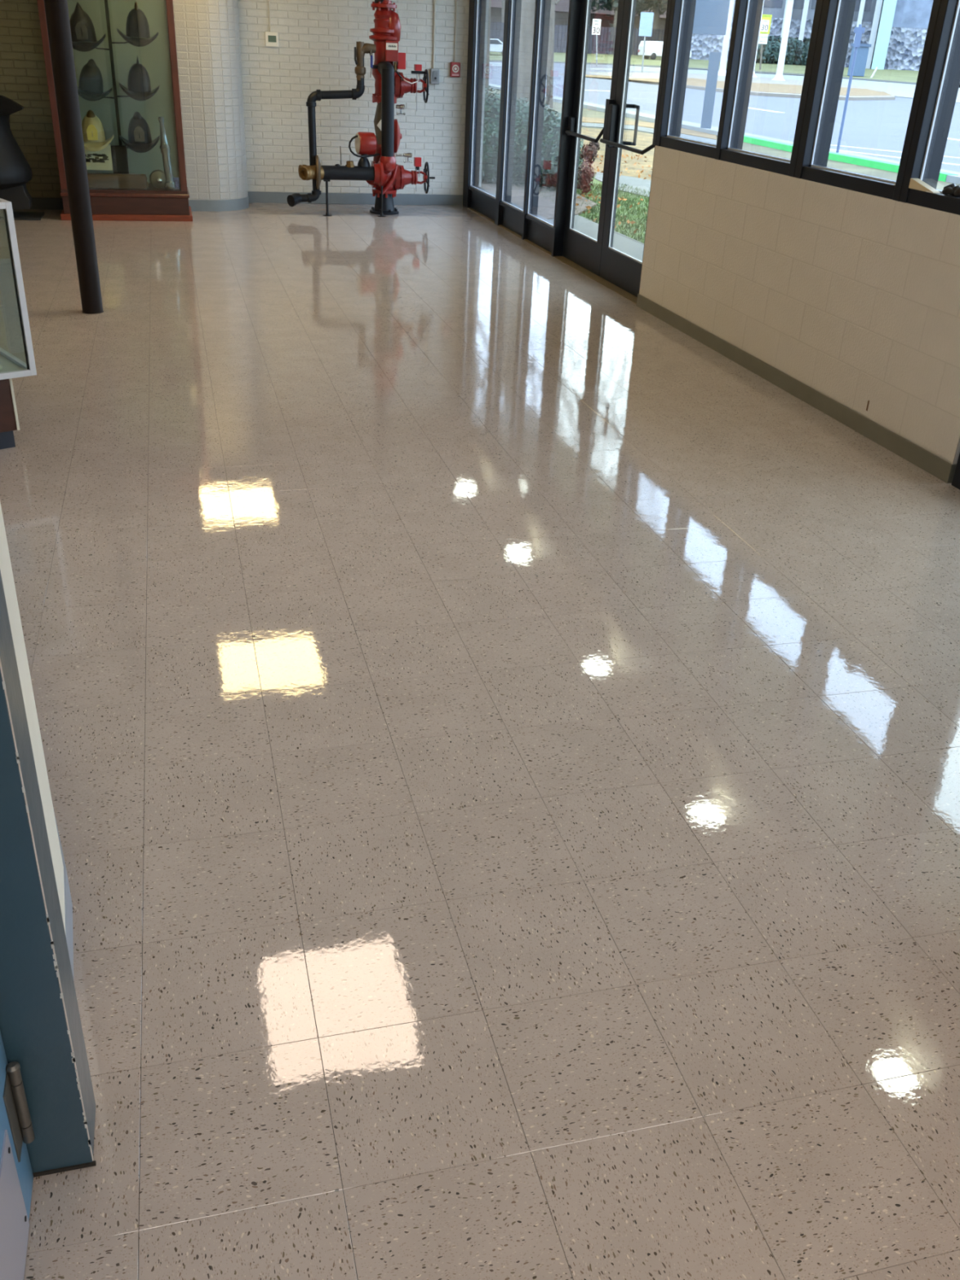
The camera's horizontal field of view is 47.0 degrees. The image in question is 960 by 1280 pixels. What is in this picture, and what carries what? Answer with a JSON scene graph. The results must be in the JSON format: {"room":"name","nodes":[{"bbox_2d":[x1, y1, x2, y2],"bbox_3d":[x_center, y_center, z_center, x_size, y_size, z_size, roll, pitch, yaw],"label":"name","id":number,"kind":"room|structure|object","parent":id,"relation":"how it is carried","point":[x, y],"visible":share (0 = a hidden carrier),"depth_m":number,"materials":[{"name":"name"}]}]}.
{"room":"lobby","nodes":[
{"label":"lobby","id":0,"kind":"room"},
{"bbox_2d":[0,0,62,198],"bbox_3d":[-5.505,-5.422,9.719,5.460,3.000,0.206,-5,29,-14],"label":"wall","id":1,"kind":"structure","parent":0,"point":[23,73],"depth_m":10.18,"materials":[{"name":"yellow"}]},
{"bbox_2d":[30,197,63,209],"bbox_3d":[-5.494,-4.104,10.329,5.360,0.105,0.012,-5,29,-14],"label":"baseboard","id":2,"kind":"structure","parent":1,"relation":"attached to","point":[37,203],"depth_m":10.65,"materials":[{"name":"grey plastic"}]},
{"bbox_2d":[0,501,65,931],"bbox_3d":[-1.401,-1.101,2.335,0.830,2.750,2.503,-5,29,-14],"label":"wall","id":3,"kind":"structure","parent":0,"point":[6,568],"depth_m":1.91,"materials":[{"name":"white paint"}]},
{"bbox_2d":[52,803,74,982],"bbox_3d":[-1.262,0.047,3.014,0.033,0.100,2.542,-10,31,-23],"label":"baseboard","id":4,"kind":"structure","parent":3,"relation":"attached to","point":[68,900],"depth_m":2.14,"materials":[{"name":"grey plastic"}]},
{"bbox_2d":[173,0,248,199],"bbox_3d":[-2.637,-5.799,10.684,0.614,3.000,0.755,-5,29,-14],"label":"column","id":5,"kind":"structure","parent":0,"point":[207,35],"depth_m":10.63,"materials":[{"name":"white paint"}]},
{"bbox_2d":[188,195,248,211],"bbox_3d":[-2.698,-4.526,11.369,0.618,0.105,0.758,-5,29,-14],"label":"baseboard","id":6,"kind":"structure","parent":5,"relation":"attached to","point":[241,203],"depth_m":11.05,"materials":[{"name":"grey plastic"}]},
{"bbox_2d":[237,0,488,205],"bbox_3d":[-1.237,-6.126,11.419,2.650,3.000,0.206,-5,29,-14],"label":"wall","id":7,"kind":"structure","parent":0,"point":[317,39],"depth_m":11.48,"materials":[{"name":"white brick"}]},
{"bbox_2d":[264,31,278,47],"bbox_3d":[-2.092,-6.034,11.079,0.132,0.132,0.026,-5,29,-14],"label":"thermostat","id":8,"kind":"object","parent":7,"relation":"attached to","point":[271,37],"visible":1,"depth_m":11.07,"materials":[{"name":"white plastic"}]},
{"bbox_2d":[248,191,462,205],"bbox_3d":[-1.342,-4.800,11.999,2.370,0.109,0.012,-5,29,-14],"label":"baseboard","id":9,"kind":"structure","parent":7,"relation":"attached to","point":[253,197],"depth_m":12.00,"materials":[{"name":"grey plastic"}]},
{"bbox_2d":[449,62,460,77],"bbox_3d":[-0.260,-6.009,11.620,0.104,0.138,0.053,-5,29,-14],"label":"station","id":10,"kind":"object","parent":7,"relation":"attached to","point":[455,67],"visible":1,"depth_m":11.60,"materials":[{"name":"red paint"}]},
{"bbox_2d":[0,202,959,1279],"bbox_3d":[-2.232,-0.822,4.706,8.620,0.060,15.850,-5,29,-14],"label":"floor","id":11,"kind":"structure","parent":0,"point":[500,731],"depth_m":2.73,"materials":[{"name":"beige tile"}]},
{"bbox_2d":[0,198,36,449],"bbox_3d":[-2.437,-1.406,4.682,0.600,0.973,1.250,-19,35,-35],"label":"display case","id":12,"kind":"object","parent":11,"relation":"on","point":[13,366],"visible":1,"depth_m":4.49,"materials":[{"name":"white metal"}]},
{"bbox_2d":[0,211,44,220],"bbox_3d":[-4.701,-3.878,10.070,1.332,0.020,0.400,-5,29,-14],"label":"rubber mat","id":13,"kind":"object","parent":11,"relation":"on","point":[18,215],"visible":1,"depth_m":10.13,"materials":[{"name":"black rubber"}]},
{"bbox_2d":[0,95,32,208],"bbox_3d":[-4.526,-4.293,9.786,1.000,0.990,0.998,-5,29,-14],"label":"bell","id":14,"kind":"object","parent":13,"relation":"on","point":[15,171],"visible":1,"depth_m":9.69,"materials":[{"name":"black metal"}]},
{"bbox_2d":[32,1160,96,1177],"bbox_3d":[-0.655,0.827,1.721,0.106,0.006,0.005,-5,29,-14],"label":"trim","id":15,"kind":"structure","parent":11,"relation":"on","point":[92,1163],"depth_m":1.72,"materials":[{"name":"black"}]},
{"bbox_2d":[44,0,103,314],"bbox_3d":[-2.372,-3.272,6.278,0.131,2.750,0.131,-5,29,-14],"label":"steel column","id":16,"kind":"structure","parent":11,"relation":"on","point":[57,16],"depth_m":6.45,"materials":[{"name":"black metal"}]},
{"bbox_2d":[36,0,192,221],"bbox_3d":[-3.301,-5.230,9.914,1.175,2.670,0.660,-5,29,-14],"label":"display cabinet","id":17,"kind":"object","parent":11,"relation":"on","point":[159,57],"visible":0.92,"depth_m":10.23,"materials":[{"name":"orange wood"}]},
{"bbox_2d":[84,144,128,173],"bbox_3d":[-3.530,-4.436,10.225,0.511,0.291,0.162,-5,29,-14],"label":"framed picture","id":18,"kind":"object","parent":17,"relation":"in","point":[110,157],"visible":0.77,"depth_m":10.19,"materials":[{"name":"paper"}]},
{"bbox_2d":[83,0,140,148],"bbox_3d":[-3.287,-5.277,9.862,0.479,2.278,0.101,-5,29,-14],"label":"display stand","id":19,"kind":"object","parent":17,"relation":"on","point":[106,5],"visible":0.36,"depth_m":9.95,"materials":[{"name":"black metal"}]},
{"bbox_2d":[69,2,106,52],"bbox_3d":[-3.503,-5.396,9.710,0.385,0.378,0.406,-5,29,-14],"label":"helmet","id":20,"kind":"object","parent":19,"relation":"on","point":[82,29],"visible":0.83,"depth_m":9.62,"materials":[{"name":"black leather"}]},
{"bbox_2d":[77,58,112,101],"bbox_3d":[-3.498,-5.037,9.909,0.361,0.332,0.381,-5,29,-14],"label":"helmet","id":21,"kind":"object","parent":19,"relation":"on","point":[91,79],"visible":0.94,"depth_m":9.81,"materials":[{"name":"grey leather"}]},
{"bbox_2d":[81,110,114,151],"bbox_3d":[-3.545,-4.671,10.097,0.361,0.334,0.381,-5,29,-14],"label":"helmet","id":22,"kind":"object","parent":19,"relation":"on","point":[94,136],"visible":0.82,"depth_m":10.00,"materials":[{"name":"beige leather"}]},
{"bbox_2d":[116,1,158,46],"bbox_3d":[-3.045,-5.471,9.802,0.354,0.347,0.373,-5,29,-14],"label":"helmet","id":23,"kind":"object","parent":19,"relation":"on","point":[137,24],"visible":1,"depth_m":9.71,"materials":[{"name":"grey leather"}]},
{"bbox_2d":[119,111,159,152],"bbox_3d":[-3.149,-4.703,10.196,0.362,0.335,0.381,-5,29,-14],"label":"helmet","id":24,"kind":"object","parent":19,"relation":"on","point":[140,139],"visible":1,"depth_m":10.10,"materials":[{"name":"black leather"}]},
{"bbox_2d":[119,55,159,101],"bbox_3d":[-3.093,-5.097,9.994,0.354,0.363,0.373,-5,29,-14],"label":"helmet","id":25,"kind":"object","parent":19,"relation":"on","point":[139,80],"visible":1,"depth_m":9.91,"materials":[{"name":"metal"}]},
{"bbox_2d":[87,173,147,189],"bbox_3d":[-3.451,-4.256,10.226,0.697,0.123,0.110,-5,29,-14],"label":"box","id":26,"kind":"object","parent":17,"relation":"on","point":[95,180],"visible":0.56,"depth_m":10.20,"materials":[{"name":"brown wood"}]},
{"bbox_2d":[149,169,165,188],"bbox_3d":[-3.014,-4.323,10.342,0.164,0.164,0.109,-5,29,-14],"label":"glass ball","id":27,"kind":"object","parent":17,"relation":"on","point":[157,178],"visible":1,"depth_m":10.31,"materials":[{"name":"glass"}]},
{"bbox_2d":[158,116,176,189],"bbox_3d":[-2.911,-4.519,10.245,0.120,0.619,0.104,-5,29,-14],"label":"nozzle","id":28,"kind":"object","parent":17,"relation":"on","point":[170,184],"visible":1,"depth_m":10.24,"materials":[{"name":"silver metal"}]},
{"bbox_2d":[287,0,435,217],"bbox_3d":[-1.117,-5.574,10.670,1.546,2.750,0.475,-14,32,-28],"label":"standpipe","id":29,"kind":"object","parent":11,"relation":"on","point":[384,175],"visible":1,"depth_m":10.90,"materials":[{"name":"red metal"}]},
{"bbox_2d":[287,193,302,206],"bbox_3d":[-1.856,-4.413,11.059,0.110,0.119,0.152,17,31,24],"label":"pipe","id":30,"kind":"object","parent":29,"relation":"attached to","point":[293,199],"depth_m":11.02,"materials":[{"name":"black metal"}]},
{"bbox_2d":[378,155,395,170],"bbox_3d":[-0.927,-4.784,11.064,0.170,0.130,0.170,-5,29,-14],"label":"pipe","id":31,"kind":"object","parent":29,"relation":"attached to","point":[385,162],"depth_m":11.00,"materials":[{"name":"red metal"}]},
{"bbox_2d":[384,40,398,62],"bbox_3d":[-0.864,-5.726,10.721,0.124,0.179,0.110,-5,29,-14],"label":"sign","id":32,"kind":"object","parent":29,"relation":"attached to","point":[391,46],"depth_m":10.68,"materials":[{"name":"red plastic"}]},
{"bbox_2d":[413,156,421,191],"bbox_3d":[-0.647,-4.811,11.398,0.068,0.326,0.070,-5,29,-14],"label":"switch","id":33,"kind":"object","parent":29,"relation":"attached to","point":[417,160],"depth_m":11.36,"materials":[{"name":"red metal"}]},
{"bbox_2d":[639,145,959,463],"bbox_3d":[1.686,-1.994,6.078,0.189,1.045,3.613,-5,29,-14],"label":"wall","id":34,"kind":"structure","parent":0,"point":[854,296],"depth_m":5.58,"materials":[{"name":"beige tile"}]},
{"bbox_2d":[467,207,637,303],"bbox_3d":[0.566,-3.584,10.027,0.150,0.008,5.030,-5,29,-14],"label":"trim","id":35,"kind":"structure","parent":34,"relation":"attached to","point":[618,290],"depth_m":8.96,"materials":[{"name":"black metal"}]},
{"bbox_2d":[599,0,655,297],"bbox_3d":[1.129,-3.626,7.881,0.195,2.140,1.030,-5,29,-14],"label":"door","id":36,"kind":"structure","parent":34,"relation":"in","point":[623,270],"depth_m":8.16,"materials":[{"name":"brown metal"}]},
{"bbox_2d":[652,0,696,146],"bbox_3d":[1.264,-3.893,7.011,0.144,1.375,0.120,-5,29,-14],"label":"trim","id":37,"kind":"structure","parent":34,"relation":"attached to","point":[671,28],"depth_m":7.08,"materials":[{"name":"brown metal"}]},
{"bbox_2d":[660,0,716,158],"bbox_3d":[1.388,-3.667,6.604,0.137,1.375,0.845,-5,29,-14],"label":"window","id":38,"kind":"structure","parent":34,"relation":"in","point":[681,144],"depth_m":6.95,"materials":[{"name":"brown metal"}]},
{"bbox_2d":[714,0,763,159],"bbox_3d":[1.499,-3.455,6.220,0.143,1.375,0.060,-5,29,-14],"label":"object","id":39,"kind":"structure","parent":34,"relation":"attached to","point":[755,8],"depth_m":6.31,"materials":[{"name":"brown metal"}]},
{"bbox_2d":[720,0,790,175],"bbox_3d":[1.614,-3.245,5.841,0.137,1.375,0.835,-5,29,-14],"label":"window","id":40,"kind":"structure","parent":34,"relation":"in","point":[775,164],"depth_m":6.18,"materials":[{"name":"brown metal"}]},
{"bbox_2d":[636,293,956,483],"bbox_3d":[1.656,-1.569,6.301,0.188,0.085,3.618,-5,29,-14],"label":"baseboard","id":41,"kind":"structure","parent":34,"relation":"attached to","point":[916,455],"depth_m":5.71,"materials":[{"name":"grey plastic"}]},
{"bbox_2d":[787,0,856,178],"bbox_3d":[1.731,-3.019,5.431,0.144,1.375,0.130,-5,29,-14],"label":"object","id":42,"kind":"structure","parent":34,"relation":"attached to","point":[825,11],"depth_m":5.51,"materials":[{"name":"brown metal"}]},
{"bbox_2d":[800,0,896,199],"bbox_3d":[1.856,-2.793,5.023,0.137,1.375,0.836,-5,29,-14],"label":"window","id":43,"kind":"structure","parent":34,"relation":"in","point":[865,184],"depth_m":5.36,"materials":[{"name":"brown metal"}]},
{"bbox_2d":[892,0,959,203],"bbox_3d":[1.970,-2.572,4.624,0.144,1.375,0.104,-5,29,-14],"label":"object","id":44,"kind":"structure","parent":34,"relation":"attached to","point":[943,11],"depth_m":4.72,"materials":[{"name":"brown metal"}]},
{"bbox_2d":[906,0,959,214],"bbox_3d":[2.081,-2.373,4.263,0.137,1.375,0.750,-5,29,-14],"label":"window","id":45,"kind":"structure","parent":34,"relation":"in","point":[948,203],"depth_m":4.70,"materials":[{"name":"brown metal"}]},
{"bbox_2d":[893,177,940,193],"bbox_3d":[1.914,-2.000,4.833,0.039,0.042,0.308,-5,29,-14],"label":"wedge","id":46,"kind":"object","parent":45,"relation":"on","point":[917,184],"visible":0.86,"depth_m":4.79,"materials":[{"name":"beige wood"}]},
{"bbox_2d":[942,182,959,197],"bbox_3d":[1.991,-1.873,4.599,0.061,0.047,0.201,-2,29,-8],"label":"glove","id":47,"kind":"object","parent":45,"relation":"on","point":[952,189],"visible":1,"depth_m":4.62,"materials":[{"name":"black leather"}]},
{"bbox_3d":[1.402,-4.504,6.360,0.190,0.330,11.220,-5,29,-14],"label":"wall","id":48,"kind":"structure","parent":0,"visible":0},
{"bbox_2d":[462,0,486,208],"bbox_3d":[-0.056,-5.874,11.672,0.125,2.420,0.215,-5,29,-14],"label":"trim","id":49,"kind":"structure","parent":48,"relation":"attached to","point":[473,3],"depth_m":11.65,"materials":[{"name":"brown metal"}]},
{"bbox_2d":[468,0,495,221],"bbox_3d":[0.120,-5.556,11.094,0.115,2.415,1.151,-5,29,-14],"label":"window","id":50,"kind":"structure","parent":48,"relation":"in","point":[482,201],"depth_m":11.62,"materials":[{"name":"brown metal"}]},
{"bbox_2d":[494,0,521,225],"bbox_3d":[0.276,-5.254,10.552,0.125,2.420,0.129,-5,29,-14],"label":"trim","id":51,"kind":"structure","parent":48,"relation":"attached to","point":[517,4],"depth_m":10.56,"materials":[{"name":"brown metal"}]},
{"bbox_2d":[499,0,523,235],"bbox_3d":[0.402,-5.030,10.142,0.115,2.415,0.838,-5,29,-14],"label":"window","id":52,"kind":"structure","parent":48,"relation":"in","point":[512,213],"depth_m":10.65,"materials":[{"name":"brown metal"}]},
{"bbox_2d":[521,0,551,239],"bbox_3d":[0.509,-4.819,9.765,0.125,2.420,0.052,-5,29,-14],"label":"trim","id":53,"kind":"structure","parent":48,"relation":"attached to","point":[545,4],"depth_m":9.80,"materials":[{"name":"brown metal"}]},
{"bbox_2d":[525,0,553,253],"bbox_3d":[0.628,-4.607,9.378,0.115,2.415,0.862,-5,29,-14],"label":"window","id":54,"kind":"structure","parent":48,"relation":"in","point":[540,229],"depth_m":9.88,"materials":[{"name":"brown metal"}]},
{"bbox_2d":[551,0,581,257],"bbox_3d":[0.738,-4.392,8.993,0.125,2.420,0.048,-5,29,-14],"label":"trim","id":55,"kind":"structure","parent":48,"relation":"attached to","point":[574,15],"depth_m":9.04,"materials":[{"name":"brown metal"}]},
{"bbox_2d":[562,0,624,275],"bbox_3d":[0.863,-4.045,8.635,0.112,2.140,0.935,-5,29,-14],"label":"door","id":56,"kind":"structure","parent":48,"relation":"in","point":[580,248],"depth_m":8.83,"materials":[{"name":"brown metal"}]},
{"bbox_2d":[951,453,959,489],"bbox_3d":[2.169,-1.700,4.125,0.144,2.420,0.160,-5,29,-14],"label":"trim","id":57,"kind":"structure","parent":48,"relation":"attached to","point":[956,479],"depth_m":4.70,"materials":[{"name":"brown metal"}]},
{"bbox_3d":[-1.590,-0.329,0.884,1.540,2.750,0.130,-5,29,-14],"label":"wall","id":58,"kind":"structure","parent":0,"visible":0},
{"bbox_2d":[0,1031,35,1279],"bbox_3d":[-0.541,0.114,0.815,0.062,2.112,0.912,-5,29,-14],"label":"open door","id":59,"kind":"structure","parent":58,"relation":"in","point":[16,1130],"depth_m":1.55,"materials":[{"name":"blue metal"}]},
{"bbox_2d":[0,658,93,1160],"bbox_3d":[-0.772,-0.172,1.319,0.307,2.126,0.360,-9,31,-21],"label":"trim","id":60,"kind":"structure","parent":58,"relation":"attached to","point":[1,668],"depth_m":1.46,"materials":[{"name":"grey paint"}]},
{"bbox_2d":[0,569,95,1173],"bbox_3d":[-0.618,-0.135,1.266,0.092,2.127,0.111,-5,29,-14],"label":"door frame","id":61,"kind":"structure","parent":58,"relation":"attached to","point":[34,1032],"depth_m":1.54,"materials":[{"name":"teal paint"}]},
{"label":"outside","id":62,"kind":"structure","parent":0,"visible":0},
{"bbox_2d":[581,122,716,144],"bbox_3d":[3.621,-13.367,28.805,2.442,0.030,9.663,-16,33,-30],"label":"path","id":63,"kind":"structure","parent":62,"point":[642,129],"depth_m":28.42,"materials":[{"name":"concrete"}]},
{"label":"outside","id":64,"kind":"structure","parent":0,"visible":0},
{"bbox_2d":[548,214,644,262],"bbox_3d":[1.236,-3.598,10.425,1.340,0.030,8.200,-5,29,-14],"label":"pavement","id":65,"kind":"structure","parent":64,"point":[632,248],"depth_m":11.51,"materials":[{"name":"concrete"}]},
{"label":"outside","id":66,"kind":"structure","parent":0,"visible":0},
{"bbox_2d":[488,62,959,102],"bbox_3d":[23.414,-40.930,81.037,40.698,0.735,57.612,-5,29,-14],"label":"road","id":67,"kind":"structure","parent":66,"point":[896,90],"depth_m":90.64,"materials":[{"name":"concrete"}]},
{"bbox_2d":[489,60,959,88],"bbox_3d":[21.641,-47.778,93.208,39.919,0.574,34.133,-5,29,-14],"label":"kerb","id":68,"kind":"object","parent":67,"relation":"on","point":[757,72],"visible":0.35,"depth_m":100.79,"materials":[{"name":"grey concrete"}]},
{"bbox_2d":[717,0,734,75],"bbox_3d":[20.371,-52.898,88.358,1.232,14.000,1.232,-5,29,-14],"label":"flagpole","id":69,"kind":"object","parent":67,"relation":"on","point":[722,71],"visible":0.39,"depth_m":90.30,"materials":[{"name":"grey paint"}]},
{"bbox_2d":[772,0,793,80],"bbox_3d":[23.980,-50.405,84.305,1.232,14.000,1.232,-5,29,-14],"label":"flagpole","id":70,"kind":"object","parent":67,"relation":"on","point":[779,76],"visible":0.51,"depth_m":86.11,"materials":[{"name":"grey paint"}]},
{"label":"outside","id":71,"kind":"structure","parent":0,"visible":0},
{"bbox_2d":[594,171,650,197],"bbox_3d":[2.509,-6.581,16.094,1.281,0.030,4.342,-5,29,-14],"label":"footpath","id":72,"kind":"structure","parent":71,"point":[642,184],"depth_m":16.54,"materials":[{"name":"concrete"}]},
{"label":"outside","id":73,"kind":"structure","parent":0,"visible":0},
{"bbox_2d":[488,51,959,190],"bbox_3d":[96.046,-83.462,157.111,268.500,9.863,354.000,-5,29,-14],"label":"lawn","id":74,"kind":"structure","parent":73,"point":[888,175],"depth_m":23.15,"materials":[{"name":"green plant"}]},
{"bbox_2d":[484,0,491,94],"bbox_3d":[0.202,-13.368,19.431,5.560,8.776,5.388,-5,29,-14],"label":"tree","id":75,"kind":"object","parent":74,"relation":"on","point":[486,85],"visible":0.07,"depth_m":20.65,"materials":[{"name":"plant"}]},
{"bbox_2d":[515,0,535,106],"bbox_3d":[2.226,-16.771,22.110,8.886,12.404,6.371,-5,29,-14],"label":"tree","id":76,"kind":"object","parent":74,"relation":"on","point":[527,12],"visible":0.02,"depth_m":23.66,"materials":[{"name":"grey plant"}]},
{"bbox_2d":[480,177,596,219],"bbox_3d":[0.456,-5.916,14.637,2.240,0.030,6.100,-5,29,-14],"label":"mulch bed","id":77,"kind":"object","parent":74,"relation":"on","point":[546,208],"visible":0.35,"depth_m":14.16,"materials":[{"name":"soil"}]},
{"bbox_2d":[481,84,585,191],"bbox_3d":[0.600,-6.943,15.299,2.269,1.378,1.164,18,32,25],"label":"hedge","id":78,"kind":"object","parent":77,"relation":"on","point":[552,122],"visible":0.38,"depth_m":15.04,"materials":[{"name":"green plant"}]},
{"bbox_2d":[576,141,599,195],"bbox_3d":[1.397,-6.142,14.316,0.247,0.656,0.594,8,29,10],"label":"leafless shrub","id":79,"kind":"object","parent":77,"relation":"on","point":[584,177],"visible":0.97,"depth_m":14.21,"materials":[{"name":"red plant"}]},
{"bbox_2d":[544,0,560,107],"bbox_3d":[2.177,-21.774,35.663,5.021,8.362,2.916,2,28,-2],"label":"tree","id":80,"kind":"object","parent":74,"relation":"on","point":[549,80],"visible":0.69,"depth_m":36.63,"materials":[{"name":"grey plant"}]},
{"bbox_2d":[490,0,666,51],"bbox_3d":[4.855,-82.543,139.201,69.258,16.927,23.075,-5,29,-14],"label":"house","id":81,"kind":"structure","parent":74,"relation":"on","point":[562,8],"depth_m":136.55,"materials":[{"name":"brown"}]},
{"bbox_2d":[591,18,600,66],"bbox_3d":[10.383,-53.713,99.325,0.769,3.866,0.329,-5,29,-14],"label":"speed limit sign","id":82,"kind":"object","parent":74,"relation":"on","point":[596,27],"visible":0.98,"depth_m":98.76,"materials":[{"name":"grey metal"}]},
{"bbox_2d":[576,176,648,241],"bbox_3d":[2.550,-4.279,11.853,2.000,0.030,12.600,-5,29,-14],"label":"turf","id":83,"kind":"structure","parent":74,"relation":"on","point":[596,181],"depth_m":13.52,"materials":[{"name":"green plant"}]},
{"bbox_2d":[516,182,649,243],"bbox_3d":[2.280,-4.739,12.588,1.946,0.060,8.450,-5,29,-14],"label":"grass blades","id":84,"kind":"object","parent":83,"relation":"on","point":[626,205],"visible":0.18,"depth_m":13.65,"materials":[{"name":"green plant"}]},
{"bbox_2d":[578,128,654,180],"bbox_3d":[3.434,-9.689,21.983,3.157,0.030,14.024,4,28,3],"label":"grass","id":85,"kind":"structure","parent":74,"relation":"on","point":[644,140],"depth_m":21.21,"materials":[{"name":"beige plant"}]},
{"bbox_2d":[575,154,652,234],"bbox_3d":[2.330,-6.462,15.785,3.507,0.096,11.630,7,29,7],"label":"fallen leaves","id":86,"kind":"object","parent":85,"relation":"on","point":[588,207],"visible":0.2,"depth_m":14.56,"materials":[{"name":"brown plant"}]},
{"bbox_2d":[558,115,716,139],"bbox_3d":[4.364,-14.072,30.187,2.742,0.030,8.529,-16,34,-31],"label":"verge","id":87,"kind":"structure","parent":74,"relation":"on","point":[584,119],"depth_m":30.24,"materials":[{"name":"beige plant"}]},
{"bbox_2d":[700,52,720,128],"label":"monument sign","id":88,"kind":"object","parent":87,"relation":"on","point":[714,57],"depth_m":28.33,"materials":[{"name":"blue paint"}]},
{"bbox_2d":[692,0,729,35],"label":"monument sign","id":89,"kind":"object","parent":87,"relation":"on","point":[711,17],"depth_m":27.57,"materials":[{"name":"blue paint"}]},
{"bbox_2d":[638,12,653,72],"bbox_3d":[13.562,-49.220,91.093,0.991,4.566,0.431,-5,29,-14],"label":"blank sign","id":90,"kind":"object","parent":74,"relation":"on","point":[646,18],"visible":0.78,"depth_m":90.48,"materials":[{"name":"grey"}]},
{"bbox_2d":[489,51,918,82],"bbox_3d":[27.545,-55.742,107.525,58.516,1.447,59.480,-5,29,-14],"label":"verge","id":91,"kind":"structure","parent":74,"relation":"on","point":[910,76],"depth_m":111.50,"materials":[{"name":"green plant"}]},
{"bbox_2d":[489,39,502,54],"bbox_3d":[1.046,-60.238,112.008,5.079,1.478,2.862,-5,29,-14],"label":"car","id":92,"kind":"object","parent":91,"relation":"on","point":[495,45],"visible":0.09,"depth_m":111.18,"materials":[{"name":"grey paint"}]},
{"bbox_2d":[489,22,664,55],"bbox_3d":[10.028,-68.155,125.660,26.187,3.583,2.455,-5,29,-14],"label":"fence","id":93,"kind":"object","parent":91,"relation":"on","point":[610,33],"visible":0.16,"depth_m":126.66,"materials":[{"name":"grey metal"}]},
{"bbox_2d":[591,0,662,53],"bbox_3d":[16.130,-76.086,125.065,14.639,17.316,12.836,-5,29,-14],"label":"tree","id":94,"kind":"object","parent":91,"relation":"on","point":[611,5],"visible":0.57,"depth_m":126.44,"materials":[{"name":"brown plant"}]},
{"bbox_2d":[635,0,667,40],"bbox_3d":[21.001,-76.314,125.769,15.706,17.377,12.897,-5,29,-14],"label":"tree","id":95,"kind":"object","parent":91,"relation":"on","point":[656,11],"visible":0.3,"depth_m":127.97,"materials":[{"name":"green plant"}]},
{"bbox_2d":[637,40,691,59],"bbox_3d":[20.044,-63.875,119.553,5.739,1.799,2.124,-5,29,-14],"label":"van","id":96,"kind":"object","parent":91,"relation":"on","point":[653,49],"visible":0.56,"depth_m":118.35,"materials":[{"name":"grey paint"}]},
{"bbox_2d":[758,14,772,69],"bbox_3d":[27.142,-57.370,106.027,0.935,4.803,0.523,-5,29,-14],"label":"sign","id":97,"kind":"object","parent":91,"relation":"on","point":[766,19],"visible":0.94,"depth_m":105.49,"materials":[{"name":"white metal"}]},
{"bbox_2d":[755,35,810,65],"bbox_3d":[33.819,-64.607,121.282,8.282,3.324,6.521,-5,29,-14],"label":"hedge","id":98,"kind":"object","parent":91,"relation":"on","point":[797,51],"visible":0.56,"depth_m":120.30,"materials":[{"name":"green plant"}]},
{"bbox_2d":[847,43,871,76],"bbox_3d":[34.940,-53.561,101.836,2.301,2.622,2.208,-5,29,-14],"label":"cabinet","id":99,"kind":"object","parent":91,"relation":"on","point":[862,52],"visible":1,"depth_m":101.32,"materials":[{"name":"blue"}]},
{"bbox_2d":[688,0,933,71],"bbox_3d":[40.932,-79.313,117.673,37.453,33.212,27.972,-5,29,-14],"label":"building","id":100,"kind":"structure","parent":74,"relation":"on","point":[896,30],"depth_m":118.70,"materials":[{"name":"stone"}]},
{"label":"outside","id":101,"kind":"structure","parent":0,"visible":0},
{"bbox_2d":[488,48,959,172],"bbox_3d":[7.973,-67.280,122.869,58.800,6.178,315.000,-5,29,-14],"label":"road","id":102,"kind":"structure","parent":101,"point":[868,124],"depth_m":41.42,"materials":[{"name":"grey asphalt"}]},
{"bbox_2d":[488,83,959,175],"bbox_3d":[1.294,-30.504,58.598,8.880,1.762,175.000,-5,29,-14],"label":"gutter","id":103,"kind":"object","parent":102,"relation":"on","point":[553,96],"visible":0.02,"depth_m":27.47,"materials":[{"name":"concrete"}]},
{"bbox_2d":[835,24,865,152],"bbox_3d":[7.688,-11.448,23.023,0.207,2.450,0.100,10,29,13],"label":"sign post","id":104,"kind":"object","parent":103,"relation":"on","point":[859,30],"visible":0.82,"depth_m":22.84,"materials":[{"name":"blue"}]},
{"bbox_2d":[488,84,959,184],"bbox_3d":[0.609,-30.481,58.408,7.900,1.857,175.000,-5,29,-14],"label":"kerb","id":105,"kind":"object","parent":102,"relation":"on","point":[954,179],"visible":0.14,"depth_m":32.02,"materials":[{"name":"concrete"}]},
{"bbox_2d":[742,134,958,182],"bbox_3d":[7.132,-10.351,23.430,0.378,0.130,9.611,-4,29,-13],"label":"kerb","id":106,"kind":"object","parent":105,"relation":"on","point":[886,166],"visible":0.56,"depth_m":22.07,"materials":[{"name":"green paint"}]},
{"bbox_2d":[586,71,895,100],"bbox_3d":[19.528,-38.457,76.412,23.141,0.567,36.507,-5,29,-14],"label":"kerb","id":107,"kind":"object","parent":102,"relation":"on","point":[632,75],"visible":0.36,"depth_m":79.67,"materials":[{"name":"brown concrete"}]},
{"bbox_2d":[562,74,892,95],"bbox_3d":[19.061,-38.556,76.389,23.882,0.303,32.042,-5,29,-14],"label":"grass","id":108,"kind":"structure","parent":107,"relation":"on","point":[755,86],"depth_m":72.82,"materials":[{"name":"beige plant"}]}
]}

